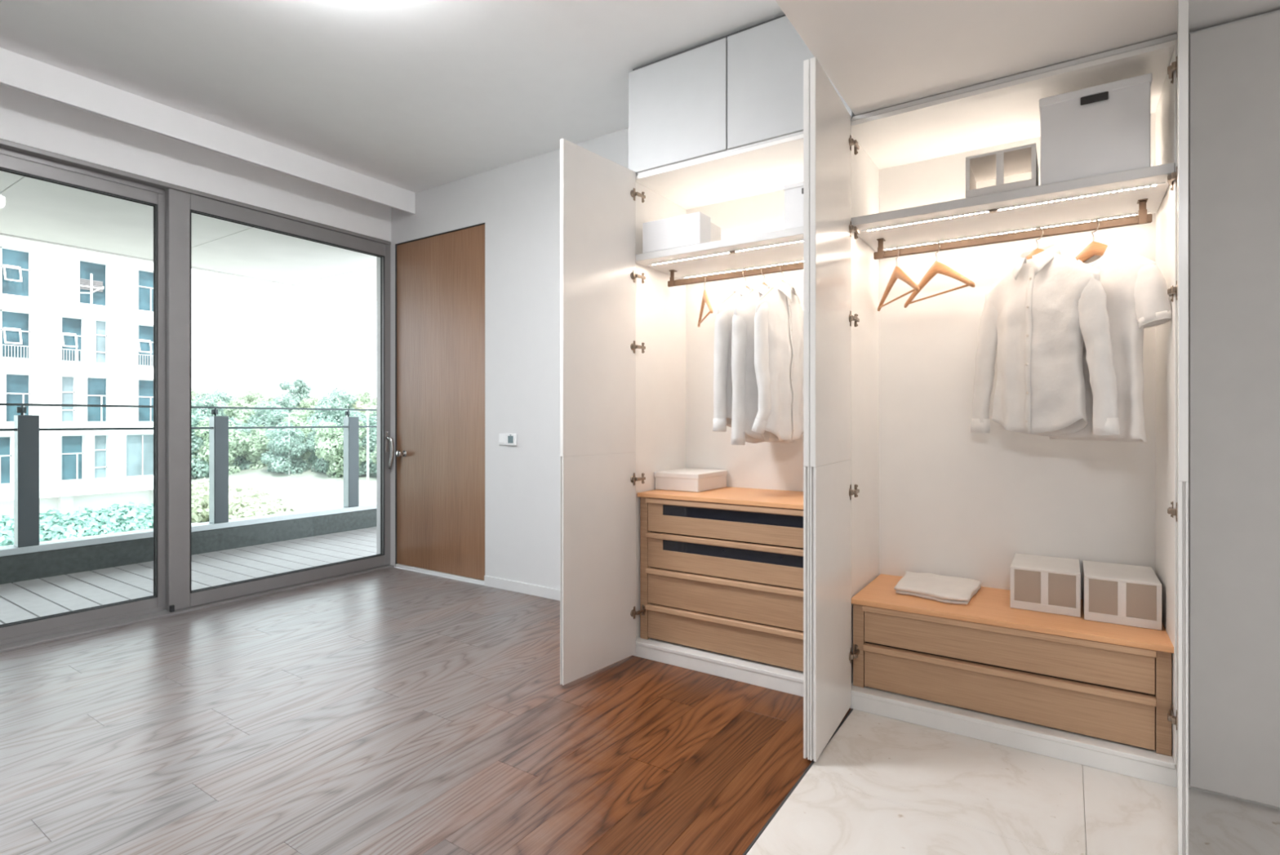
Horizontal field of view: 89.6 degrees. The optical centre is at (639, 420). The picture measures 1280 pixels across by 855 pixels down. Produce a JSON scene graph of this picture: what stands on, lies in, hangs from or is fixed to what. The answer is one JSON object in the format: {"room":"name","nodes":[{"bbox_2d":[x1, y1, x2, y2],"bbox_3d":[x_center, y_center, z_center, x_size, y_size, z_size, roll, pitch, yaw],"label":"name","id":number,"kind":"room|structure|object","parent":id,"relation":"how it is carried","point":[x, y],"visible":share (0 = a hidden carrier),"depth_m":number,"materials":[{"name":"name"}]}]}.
{"room":"bedroom","nodes":[
{"label":"bedroom","id":0,"kind":"room"},
{"bbox_2d":[0,84,391,241],"bbox_3d":[-3.822,-0.245,2.442,0.190,2.990,6.755,0,0,33],"label":"wall","id":1,"kind":"structure","parent":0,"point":[26,118],"depth_m":3.84,"materials":[{"name":"paint"}]},
{"bbox_2d":[0,138,394,652],"bbox_3d":[-3.284,-0.106,3.192,0.239,2.612,4.700,0,0,33],"label":"sliding door frame","id":2,"kind":"structure","parent":1,"relation":"attached to","point":[174,206],"depth_m":3.86,"materials":[{"name":"metal"}]},
{"bbox_2d":[0,0,785,192],"bbox_3d":[-2.315,-1.840,1.445,4.044,0.200,6.755,0,0,33],"label":"ceiling","id":3,"kind":"structure","parent":0,"point":[413,95],"depth_m":3.10,"materials":[{"name":"paint"}]},
{"bbox_2d":[0,47,415,213],"bbox_3d":[-3.506,-1.659,2.233,0.023,0.162,6.455,0,0,33],"label":"ceiling beam","id":4,"kind":"structure","parent":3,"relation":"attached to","point":[17,71],"depth_m":3.62,"materials":[{"name":"paint"}]},
{"bbox_2d":[376,128,628,589],"bbox_3d":[0.873,-0.245,3.295,7.080,2.990,0.150,0,0,33],"label":"wall","id":5,"kind":"structure","parent":0,"point":[517,203],"depth_m":4.33,"materials":[{"name":"paint"}]},
{"bbox_2d":[395,222,484,584],"bbox_3d":[-1.495,-0.117,4.790,1.010,2.535,0.150,0,0,33],"label":"door","id":6,"kind":"structure","parent":5,"relation":"in","point":[440,277],"depth_m":4.77,"materials":[{"name":"brown wood"}]},
{"bbox_2d":[498,433,506,444],"bbox_3d":[-0.934,0.127,4.393,0.080,0.080,0.013,0,0,33],"label":"light switch","id":7,"kind":"object","parent":5,"relation":"attached to","point":[502,437],"visible":1,"depth_m":4.39,"materials":[{"name":"white plastic"}]},
{"bbox_2d":[506,433,517,445],"bbox_3d":[-0.863,0.128,4.343,0.087,0.082,0.018,0,0,33],"label":"thermostat","id":8,"kind":"object","parent":5,"relation":"attached to","point":[512,438],"visible":1,"depth_m":4.33,"materials":[{"name":"white plastic"}]},
{"bbox_2d":[484,575,559,600],"bbox_3d":[-0.423,1.115,4.056,1.582,0.070,0.012,0,0,33],"label":"baseboard","id":9,"kind":"structure","parent":5,"relation":"attached to","point":[495,582],"depth_m":4.29,"materials":[{"name":"paint"}]},
{"bbox_2d":[0,567,1279,854],"bbox_3d":[-0.982,1.200,0.563,6.860,0.100,6.455,0,0,33],"label":"floor","id":10,"kind":"structure","parent":0,"point":[391,710],"depth_m":2.18,"materials":[{"name":"brown wood"}]},
{"bbox_2d":[560,58,809,759],"bbox_3d":[0.394,-0.033,2.895,1.103,2.366,1.040,0,0,33],"label":"wardrobe","id":11,"kind":"object","parent":10,"relation":"on","point":[637,362],"visible":0.51,"depth_m":3.04,"materials":[{"name":"laminate"}]},
{"bbox_2d":[642,211,711,253],"bbox_3d":[0.174,-0.885,3.086,0.316,0.149,0.110,0,0,33],"label":"storage box","id":12,"kind":"object","parent":11,"relation":"on","point":[691,228],"visible":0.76,"depth_m":3.03,"materials":[{"name":"white cardboard"}]},
{"bbox_2d":[697,274,712,327],"bbox_3d":[0.326,-0.618,3.238,0.015,0.232,0.450,0,0,-3],"label":"hanger","id":13,"kind":"object","parent":11,"relation":"hanging from","point":[705,299],"visible":1,"depth_m":3.22,"materials":[{"name":"wood"}]},
{"bbox_2d":[711,222,720,241],"bbox_3d":[0.245,-0.877,3.186,0.292,0.133,0.115,0,0,33],"label":"storage box","id":14,"kind":"object","parent":11,"relation":"on","point":[715,230],"visible":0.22,"depth_m":3.10,"materials":[{"name":"white fabric"}]},
{"bbox_2d":[635,226,803,279],"bbox_3d":[0.506,-0.793,3.077,0.986,0.033,0.470,0,0,33],"label":"shelf","id":15,"kind":"object","parent":11,"relation":"attached to","point":[785,246],"depth_m":3.06,"materials":[{"name":"white wood"}]},
{"bbox_2d":[637,486,803,671],"bbox_3d":[0.532,0.715,3.113,0.976,0.720,0.505,0,0,33],"label":"chest","id":16,"kind":"object","parent":11,"relation":"on","point":[722,569],"visible":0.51,"depth_m":2.94,"materials":[{"name":"brown wood"}]},
{"bbox_2d":[653,467,727,492],"bbox_3d":[0.270,0.309,3.377,0.260,0.090,0.328,0,0,33],"label":"storage box","id":17,"kind":"object","parent":16,"relation":"on","point":[686,479],"visible":1,"depth_m":3.27,"materials":[{"name":"white cardboard"}]},
{"bbox_2d":[724,268,749,302],"bbox_3d":[0.509,-0.618,3.116,0.015,0.232,0.450,0,0,42],"label":"hanger","id":18,"kind":"object","parent":11,"relation":"hanging from","point":[744,285],"visible":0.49,"depth_m":3.11,"materials":[{"name":"metal"}]},
{"bbox_2d":[712,281,749,431],"bbox_3d":[0.513,-0.309,3.114,0.129,0.722,0.520,0,0,41],"label":"shirt","id":19,"kind":"object","parent":18,"relation":"hanging from","point":[722,379],"visible":0.32,"depth_m":2.94,"materials":[{"name":"fabric"}]},
{"bbox_2d":[628,14,854,173],"bbox_3d":[0.543,-1.469,3.094,1.086,0.540,0.544,0,0,33],"label":"wall cabinet","id":20,"kind":"object","parent":11,"relation":"on","point":[744,86],"visible":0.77,"depth_m":2.89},
{"bbox_2d":[741,266,768,300],"bbox_3d":[0.589,-0.618,3.063,0.015,0.232,0.450,0,0,45],"label":"hanger","id":21,"kind":"object","parent":11,"relation":"hanging from","point":[763,282],"visible":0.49,"depth_m":3.06,"materials":[{"name":"metal"}]},
{"bbox_2d":[730,280,793,444],"bbox_3d":[0.592,-0.279,3.061,0.129,0.781,0.499,0,0,44],"label":"shirt","id":22,"kind":"object","parent":21,"relation":"hanging from","point":[744,386],"visible":0.44,"depth_m":2.92,"materials":[{"name":"fabric"}]},
{"bbox_2d":[760,263,784,300],"bbox_3d":[0.667,-0.618,3.012,0.015,0.232,0.450,0,0,40],"label":"hanger","id":23,"kind":"object","parent":11,"relation":"hanging from","point":[782,280],"visible":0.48,"depth_m":3.00,"materials":[{"name":"metal"}]},
{"bbox_2d":[751,276,803,442],"bbox_3d":[0.669,-0.283,3.008,0.129,0.774,0.487,0,0,40],"label":"shirt","id":24,"kind":"object","parent":23,"relation":"hanging from","point":[779,315],"visible":0.93,"depth_m":2.93,"materials":[{"name":"fabric"}]},
{"bbox_2d":[782,182,803,229],"bbox_3d":[0.785,-0.904,2.818,0.208,0.187,0.342,0,0,33],"label":"storage box","id":25,"kind":"object","parent":11,"relation":"on","point":[793,193],"visible":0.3,"depth_m":2.71,"materials":[{"name":"white cardboard"}]},
{"bbox_2d":[742,708,853,854],"bbox_3d":[-0.784,1.155,0.105,0.006,0.013,5.910,0,0,33],"label":"floor strip","id":26,"kind":"object","parent":10,"relation":"on","point":[755,839],"visible":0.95,"depth_m":1.96,"materials":[{"name":"silver metal"}]},
{"bbox_2d":[809,0,1188,854],"bbox_3d":[1.268,-0.033,2.316,1.061,2.366,1.041,0,0,33],"label":"wardrobe","id":27,"kind":"object","parent":10,"relation":"on","point":[900,480],"visible":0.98,"depth_m":2.53,"materials":[{"name":"laminate"}]},
{"bbox_2d":[877,247,919,311],"bbox_3d":[1.090,-0.618,2.732,0.015,0.232,0.450,0,0,1],"label":"hanger","id":28,"kind":"object","parent":27,"relation":"hanging from","point":[898,273],"visible":1,"depth_m":2.72,"materials":[{"name":"brown wood"}]},
{"bbox_2d":[903,241,974,307],"bbox_3d":[1.219,-0.618,2.647,0.015,0.232,0.450,0,0,-10],"label":"hanger","id":29,"kind":"object","parent":27,"relation":"hanging from","point":[937,267],"visible":0.96,"depth_m":2.63,"materials":[{"name":"wood"}]},
{"bbox_2d":[965,142,1038,198],"bbox_3d":[1.359,-0.887,2.411,0.220,0.152,0.278,0,0,33],"label":"window box","id":30,"kind":"object","parent":27,"relation":"on","point":[997,165],"visible":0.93,"depth_m":2.34,"materials":[{"name":"white fabric"}]},
{"bbox_2d":[851,573,1173,755],"bbox_3d":[1.411,0.897,2.531,1.012,0.358,0.505,0,0,33],"label":"drawer unit","id":31,"kind":"object","parent":27,"relation":"on","point":[1103,680],"visible":0.91,"depth_m":2.30,"materials":[{"name":"brown wood"}]},
{"bbox_2d":[894,570,982,604],"bbox_3d":[1.244,0.698,2.708,0.316,0.038,0.366,0,0,33],"label":"folded tee","id":32,"kind":"object","parent":31,"relation":"on","point":[940,588],"visible":1,"depth_m":2.65,"materials":[{"name":"fabric"}]},
{"bbox_2d":[1009,552,1080,617],"bbox_3d":[1.593,0.637,2.530,0.223,0.160,0.293,0,0,33],"label":"window box","id":33,"kind":"object","parent":31,"relation":"on","point":[1037,583],"visible":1,"depth_m":2.42,"materials":[{"name":"white fabric"}]},
{"bbox_2d":[1082,560,1161,630],"bbox_3d":[1.776,0.637,2.388,0.219,0.160,0.307,0,0,33],"label":"window box","id":34,"kind":"object","parent":31,"relation":"on","point":[1125,594],"visible":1,"depth_m":2.28,"materials":[{"name":"white fabric"}]},
{"bbox_2d":[851,162,1174,252],"bbox_3d":[1.383,-0.793,2.496,1.016,0.033,0.470,0,0,33],"label":"shelf","id":35,"kind":"object","parent":27,"relation":"attached to","point":[1120,194],"depth_m":2.40,"materials":[{"name":"white wood"}]},
{"bbox_2d":[1026,226,1044,259],"bbox_3d":[1.514,-0.618,2.451,0.015,0.232,0.450,0,0,-20],"label":"hanger","id":36,"kind":"object","parent":27,"relation":"hanging from","point":[1037,251],"visible":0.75,"depth_m":2.45,"materials":[{"name":"wood"}]},
{"bbox_2d":[970,243,1119,435],"bbox_3d":[1.510,-0.304,2.450,0.126,0.727,0.596,0,0,-21],"label":"shirt","id":37,"kind":"object","parent":36,"relation":"hanging from","point":[1038,316],"visible":1,"depth_m":2.38,"materials":[{"name":"fabric"}]},
{"bbox_2d":[1075,219,1107,262],"bbox_3d":[1.659,-0.618,2.356,0.015,0.232,0.450,0,0,-12],"label":"hanger","id":38,"kind":"object","parent":27,"relation":"hanging from","point":[1094,248],"visible":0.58,"depth_m":2.35,"materials":[{"name":"wood"}]},
{"bbox_2d":[1048,244,1172,442],"bbox_3d":[1.657,-0.275,2.355,0.118,0.699,0.573,0,0,-12],"label":"shirt","id":39,"kind":"object","parent":38,"relation":"hanging from","point":[1135,288],"visible":0.45,"depth_m":2.20,"materials":[{"name":"fabric"}]},
{"bbox_2d":[1039,72,1152,185],"bbox_3d":[1.607,-0.962,2.292,0.308,0.301,0.372,0,0,33],"label":"storage box","id":40,"kind":"object","parent":27,"relation":"on","point":[1103,129],"visible":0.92,"depth_m":2.14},
{"bbox_2d":[1188,9,1279,808],"bbox_3d":[2.272,-0.033,1.950,1.002,2.366,0.544,0,0,33],"label":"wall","id":41,"kind":"structure","parent":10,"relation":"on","point":[1234,66],"depth_m":1.94,"materials":[{"name":"paint"}]},
{"bbox_2d":[775,0,1279,115],"bbox_3d":[0.688,-1.580,-0.542,3.155,0.720,6.755,0,0,33],"label":"ceiling","id":42,"kind":"structure","parent":0,"point":[877,55],"depth_m":2.03,"materials":[{"name":"paint"}]},
{"label":"outside","id":43,"kind":"structure","parent":0,"visible":0},
{"bbox_2d":[0,526,376,624],"bbox_3d":[-4.279,1.213,3.491,1.730,0.114,10.100,0,0,33],"label":"deck","id":44,"kind":"object","parent":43,"point":[22,600],"visible":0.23,"depth_m":4.87,"materials":[{"name":"wood"}]},
{"bbox_2d":[0,508,376,584],"bbox_3d":[-4.798,1.205,4.433,0.345,0.490,9.100,0,0,33],"label":"kerb","id":45,"kind":"object","parent":44,"relation":"on","point":[36,565],"depth_m":5.28,"materials":[{"name":"concrete"}]},
{"bbox_2d":[0,403,376,556],"bbox_3d":[-4.723,0.417,4.384,0.185,1.086,9.100,0,0,33],"label":"balcony railing","id":46,"kind":"object","parent":45,"relation":"on","point":[26,429],"visible":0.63,"depth_m":5.32,"materials":[{"name":"metal"}]},
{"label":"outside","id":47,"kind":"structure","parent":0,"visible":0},
{"bbox_2d":[200,483,376,522],"bbox_3d":[-150.340,8.400,159.424,413.300,0.500,540.000,0,0,33],"label":"ground","id":48,"kind":"structure","parent":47,"point":[335,491],"depth_m":76.15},
{"bbox_2d":[0,235,153,519],"bbox_3d":[-40.098,-2.350,31.776,14.050,21.000,24.750,0,0,33],"label":"apartment building","id":49,"kind":"structure","parent":48,"relation":"on","point":[77,326],"depth_m":34.48,"materials":[{"name":"white paint"}]},
{"bbox_2d":[41,510,115,540],"bbox_3d":[-27.173,5.322,30.851,3.146,1.930,2.876,0,0,-32],"label":"bush","id":50,"kind":"object","parent":48,"relation":"on","point":[68,531],"visible":0.42,"depth_m":30.56,"materials":[{"name":"teal plant"}]},
{"bbox_2d":[68,504,126,536],"bbox_3d":[-27.276,5.249,32.258,3.461,2.123,3.164,0,0,42],"label":"bush","id":51,"kind":"object","parent":48,"relation":"on","point":[101,514],"visible":0.39,"depth_m":31.85,"materials":[{"name":"teal plant"}]},
{"bbox_2d":[98,513,136,533],"bbox_3d":[-27.144,5.395,32.595,2.832,1.737,2.589,0,0,-44],"label":"bush","id":52,"kind":"object","parent":48,"relation":"on","point":[117,530],"visible":0.14,"depth_m":32.35,"materials":[{"name":"teal plant"}]},
{"bbox_2d":[95,501,153,531],"bbox_3d":[-26.884,5.249,33.228,3.461,2.123,3.164,0,0,30],"label":"bush","id":53,"kind":"object","parent":48,"relation":"on","point":[137,517],"visible":0.36,"depth_m":32.98,"materials":[{"name":"teal plant"}]},
{"bbox_2d":[124,501,153,527],"bbox_3d":[-26.427,5.322,34.621,2.876,1.930,3.146,0,0,-8],"label":"bush","id":54,"kind":"object","parent":48,"relation":"on","point":[142,506],"visible":0.09,"depth_m":34.21,"materials":[{"name":"teal plant"}]},
{"bbox_2d":[191,487,208,523],"bbox_3d":[-35.715,6.854,51.733,5.245,3.172,4.456,0,0,-14],"label":"bush","id":55,"kind":"object","parent":48,"relation":"on","point":[197,501],"visible":0.3,"depth_m":50.95,"materials":[{"name":"green plant"}]},
{"bbox_2d":[191,477,230,497],"bbox_3d":[-42.264,6.929,61.833,4.178,2.974,4.917,0,0,1],"label":"bush","id":56,"kind":"object","parent":48,"relation":"on","point":[204,486],"visible":0.24,"depth_m":60.91,"materials":[{"name":"green plant"}]},
{"bbox_2d":[200,482,265,519],"bbox_3d":[-32.995,6.779,53.220,5.572,3.370,4.735,0,0,-26],"label":"bush","id":57,"kind":"object","parent":48,"relation":"on","point":[233,495],"visible":0.13,"depth_m":52.16,"materials":[{"name":"green plant"}]},
{"bbox_2d":[228,483,244,492],"bbox_3d":[-35.806,6.929,55.829,4.178,2.974,4.917,0,0,0],"label":"bush","id":58,"kind":"object","parent":48,"relation":"on","point":[230,486],"visible":0.02,"depth_m":56.20,"materials":[{"name":"green plant"}]},
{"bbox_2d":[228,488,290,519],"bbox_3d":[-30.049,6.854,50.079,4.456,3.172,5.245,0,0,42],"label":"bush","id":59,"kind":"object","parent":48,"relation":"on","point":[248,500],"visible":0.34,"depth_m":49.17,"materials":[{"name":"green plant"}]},
{"bbox_2d":[233,498,297,518],"bbox_3d":[-27.159,7.003,47.315,4.589,2.776,3.899,0,0,15],"label":"bush","id":60,"kind":"object","parent":48,"relation":"on","point":[272,508],"visible":0.43,"depth_m":46.43,"materials":[{"name":"green plant"}]},
{"bbox_2d":[281,412,297,475],"bbox_3d":[-47.930,3.515,88.000,1.800,9.270,1.200,0,0,33],"label":"street lamp","id":61,"kind":"object","parent":48,"relation":"on","point":[282,412],"visible":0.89,"depth_m":87.93,"materials":[{"name":"white metal"}]},
{"bbox_2d":[356,405,376,502],"bbox_3d":[-26.204,3.365,62.000,2.130,9.570,0.632,0,0,0],"label":"street lamp","id":62,"kind":"object","parent":48,"relation":"on","point":[367,422],"visible":0.88,"depth_m":61.93,"materials":[{"name":"white metal"}]},
{"bbox_3d":[-30.697,7.125,26.006,6.900,2.050,25.500,0,0,33],"label":"terrace","id":63,"kind":"object","parent":48,"relation":"on","visible":0},
{"bbox_2d":[0,511,47,546],"bbox_3d":[-28.912,5.249,29.754,3.461,2.123,3.164,0,0,44],"label":"bush","id":64,"kind":"object","parent":63,"relation":"on","point":[6,526],"visible":0.3,"depth_m":28.87,"materials":[{"name":"teal plant"}]},
{"bbox_2d":[0,528,48,546],"bbox_3d":[-28.903,5.395,30.024,2.589,1.737,2.832,0,0,28],"label":"bush","id":65,"kind":"object","parent":63,"relation":"on","point":[2,544],"visible":0.04,"depth_m":28.94,"materials":[{"name":"teal plant"}]},
{"bbox_2d":[39,508,77,541],"bbox_3d":[-28.451,5.249,30.835,3.164,2.123,3.461,0,0,-16],"label":"bush","id":66,"kind":"object","parent":63,"relation":"on","point":[43,517],"visible":0.3,"depth_m":29.99,"materials":[{"name":"teal plant"}]},
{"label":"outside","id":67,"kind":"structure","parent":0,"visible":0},
{"bbox_2d":[191,457,376,483],"bbox_3d":[-86.265,4.009,181.086,233.406,8.682,144.860,0,0,33],"label":"hillside","id":68,"kind":"structure","parent":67,"point":[259,475],"depth_m":86.92,"materials":[{"name":"white"}]},
{"bbox_2d":[191,413,208,478],"bbox_3d":[-61.123,3.609,88.524,8.205,9.824,7.418,0,0,-41],"label":"tree","id":69,"kind":"object","parent":68,"relation":"on","point":[197,469],"visible":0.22,"depth_m":87.03,"materials":[{"name":"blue plant"}]},
{"bbox_2d":[191,387,213,397],"bbox_3d":[-101.787,-2.299,147.130,8.286,10.381,8.642,0,0,35],"label":"tree","id":70,"kind":"object","parent":68,"relation":"on","point":[193,389],"visible":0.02,"depth_m":147.79,"materials":[{"name":"green plant"}]},
{"bbox_2d":[191,392,228,431],"bbox_3d":[-72.932,0.828,108.601,8.210,10.874,9.081,0,0,-37],"label":"tree","id":71,"kind":"object","parent":68,"relation":"on","point":[208,401],"visible":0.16,"depth_m":106.53,"materials":[{"name":"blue plant"}]},
{"bbox_2d":[191,390,230,417],"bbox_3d":[-83.165,-0.506,123.421,8.673,10.417,8.315,0,0,10],"label":"tree","id":72,"kind":"object","parent":68,"relation":"on","point":[193,393],"visible":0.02,"depth_m":121.25,"materials":[{"name":"green plant"}]},
{"bbox_2d":[191,417,251,474],"bbox_3d":[-58.035,3.998,89.360,7.465,8.966,7.157,0,0,37],"label":"tree","id":73,"kind":"object","parent":68,"relation":"on","point":[237,439],"visible":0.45,"depth_m":88.17,"materials":[{"name":"green plant"}]},
{"bbox_2d":[210,389,238,404],"bbox_3d":[-83.611,-1.077,127.750,8.644,10.350,7.815,0,0,39],"label":"tree","id":74,"kind":"object","parent":68,"relation":"on","point":[221,396],"visible":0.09,"depth_m":127.94,"materials":[{"name":"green plant"}]},
{"bbox_2d":[233,417,244,423],"bbox_3d":[-65.537,3.292,102.797,6.382,7.376,6.366,0,0,-36],"label":"tree","id":75,"kind":"object","parent":68,"relation":"on","point":[237,419],"visible":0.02,"depth_m":103.38,"materials":[{"name":"green plant"}]},
{"bbox_2d":[228,416,261,471],"bbox_3d":[-58.033,3.730,91.932,7.273,8.709,6.576,0,0,-4],"label":"tree","id":76,"kind":"object","parent":68,"relation":"on","point":[244,464],"visible":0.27,"depth_m":91.21,"materials":[{"name":"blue plant"}]},
{"bbox_2d":[231,388,263,404],"bbox_3d":[-86.108,-2.014,142.016,8.675,10.420,8.317,0,0,-10],"label":"tree","id":77,"kind":"object","parent":68,"relation":"on","point":[251,395],"visible":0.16,"depth_m":139.72,"materials":[{"name":"green plant"}]},
{"bbox_2d":[222,398,273,422],"bbox_3d":[-66.869,1.099,110.136,7.960,9.972,8.302,0,0,-2],"label":"tree","id":78,"kind":"object","parent":68,"relation":"on","point":[243,414],"visible":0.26,"depth_m":108.68,"materials":[{"name":"green plant"}]},
{"bbox_2d":[240,424,277,469],"bbox_3d":[-54.296,4.281,92.611,5.894,7.385,6.148,0,0,44],"label":"tree","id":79,"kind":"object","parent":68,"relation":"on","point":[257,446],"visible":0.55,"depth_m":91.03,"materials":[{"name":"green plant"}]},
{"bbox_2d":[247,395,273,407],"bbox_3d":[-74.257,-0.378,126.445,7.651,9.191,7.336,0,0,16],"label":"tree","id":80,"kind":"object","parent":68,"relation":"on","point":[254,402],"visible":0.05,"depth_m":124.58,"materials":[{"name":"green plant"}]},
{"bbox_2d":[245,400,291,429],"bbox_3d":[-60.148,1.636,105.377,8.240,9.867,7.449,0,0,-9],"label":"tree","id":81,"kind":"object","parent":68,"relation":"on","point":[275,416],"visible":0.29,"depth_m":104.39,"materials":[{"name":"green plant"}]},
{"bbox_2d":[265,394,298,414],"bbox_3d":[-68.007,-0.148,121.560,7.401,9.803,8.186,0,0,-25],"label":"tree","id":82,"kind":"object","parent":68,"relation":"on","point":[278,400],"visible":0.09,"depth_m":121.27,"materials":[{"name":"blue plant"}]},
{"bbox_2d":[259,421,310,474],"bbox_3d":[-48.999,4.237,89.373,6.216,8.233,6.876,0,0,-40],"label":"tree","id":83,"kind":"object","parent":68,"relation":"on","point":[277,460],"visible":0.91,"depth_m":87.84,"materials":[{"name":"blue plant"}]},
{"bbox_2d":[279,378,311,408],"bbox_3d":[-75.079,-3.107,139.952,7.011,12.183,4.965,0,0,-24],"label":"tree","id":84,"kind":"object","parent":68,"relation":"on","point":[302,391],"visible":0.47,"depth_m":139.48,"materials":[{"name":"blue plant"}]},
{"bbox_2d":[280,414,324,464],"bbox_3d":[-50.255,3.438,95.602,6.849,8.580,7.143,0,0,10],"label":"tree","id":85,"kind":"object","parent":68,"relation":"on","point":[293,419],"visible":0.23,"depth_m":94.91,"materials":[{"name":"green plant"}]},
{"bbox_2d":[287,404,319,424],"bbox_3d":[-54.201,2.018,106.265,7.518,9.030,7.208,0,0,-44],"label":"tree","id":86,"kind":"object","parent":68,"relation":"on","point":[308,412],"visible":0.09,"depth_m":104.97,"materials":[{"name":"green plant"}]},
{"bbox_2d":[298,395,318,406],"bbox_3d":[-76.016,-1.371,146.608,6.681,8.370,6.969,0,0,3],"label":"tree","id":87,"kind":"object","parent":68,"relation":"on","point":[316,400],"visible":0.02,"depth_m":146.32,"materials":[{"name":"green plant"}]},
{"bbox_2d":[297,395,328,412],"bbox_3d":[-63.251,-0.343,126.401,7.328,9.181,7.643,0,0,-26],"label":"tree","id":88,"kind":"object","parent":68,"relation":"on","point":[308,402],"visible":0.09,"depth_m":123.61,"materials":[{"name":"green plant"}]},
{"bbox_2d":[302,417,342,474],"bbox_3d":[-44.394,3.869,91.861,7.027,8.414,6.353,0,0,-3],"label":"tree","id":89,"kind":"object","parent":68,"relation":"on","point":[320,464],"visible":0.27,"depth_m":90.61,"materials":[{"name":"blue plant"}]},
{"bbox_2d":[306,397,356,426],"bbox_3d":[-49.125,1.648,103.179,7.899,10.463,8.738,0,0,-1],"label":"tree","id":90,"kind":"object","parent":68,"relation":"on","point":[338,415],"visible":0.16,"depth_m":101.53,"materials":[{"name":"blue plant"}]},
{"bbox_2d":[320,387,357,417],"bbox_3d":[-58.397,-0.970,124.198,8.304,10.998,9.185,0,0,-39],"label":"tree","id":91,"kind":"object","parent":68,"relation":"on","point":[337,395],"visible":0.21,"depth_m":123.94,"materials":[{"name":"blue plant"}]},
{"bbox_2d":[312,419,369,477],"bbox_3d":[-40.968,4.041,88.555,7.201,9.021,7.510,0,0,-16],"label":"tree","id":92,"kind":"object","parent":68,"relation":"on","point":[330,441],"visible":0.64,"depth_m":86.65,"materials":[{"name":"green plant"}]},
{"bbox_2d":[341,411,376,476],"bbox_3d":[-38.577,3.444,91.412,7.922,9.486,7.162,0,0,-43],"label":"tree","id":93,"kind":"object","parent":68,"relation":"on","point":[372,431],"visible":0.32,"depth_m":90.01,"materials":[{"name":"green plant"}]},
{"bbox_2d":[348,400,368,414],"bbox_3d":[-54.465,0.119,126.633,7.058,8.157,7.041,0,0,7],"label":"tree","id":94,"kind":"object","parent":68,"relation":"on","point":[357,402],"visible":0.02,"depth_m":125.98,"materials":[{"name":"green plant"}]},
{"bbox_2d":[349,390,371,406],"bbox_3d":[-62.663,-1.897,143.222,8.320,9.994,7.977,0,0,19],"label":"tree","id":95,"kind":"object","parent":68,"relation":"on","point":[364,397],"visible":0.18,"depth_m":141.82,"materials":[{"name":"green plant"}]},
{"bbox_2d":[360,404,376,439],"bbox_3d":[-43.444,2.088,104.126,7.727,9.282,7.409,0,0,-2],"label":"tree","id":96,"kind":"object","parent":68,"relation":"on","point":[370,411],"visible":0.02,"depth_m":102.45,"materials":[{"name":"green plant"}]},
{"bbox_2d":[367,396,376,407],"bbox_3d":[-48.468,-0.098,123.060,7.526,9.428,7.849,0,0,18],"label":"tree","id":97,"kind":"object","parent":68,"relation":"on","point":[374,400],"visible":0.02,"depth_m":122.57,"materials":[{"name":"green plant"}]},
{"bbox_2d":[369,446,376,463],"bbox_3d":[-33.768,4.746,88.631,5.838,7.314,6.089,0,0,43],"label":"tree","id":98,"kind":"object","parent":68,"relation":"on","point":[371,454],"visible":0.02,"depth_m":87.70,"materials":[{"name":"green plant"}]},
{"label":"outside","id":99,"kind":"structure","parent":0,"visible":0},
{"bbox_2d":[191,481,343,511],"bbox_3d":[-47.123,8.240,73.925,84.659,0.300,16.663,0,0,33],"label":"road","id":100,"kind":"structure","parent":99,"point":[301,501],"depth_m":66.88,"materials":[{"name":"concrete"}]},
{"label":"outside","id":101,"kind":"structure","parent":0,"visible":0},
{"bbox_2d":[0,170,376,301],"bbox_3d":[-4.035,-1.575,3.988,1.869,0.450,9.400,0,0,33],"label":"soffit","id":102,"kind":"structure","parent":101,"point":[33,210],"depth_m":4.84,"materials":[{"name":"white paint"}]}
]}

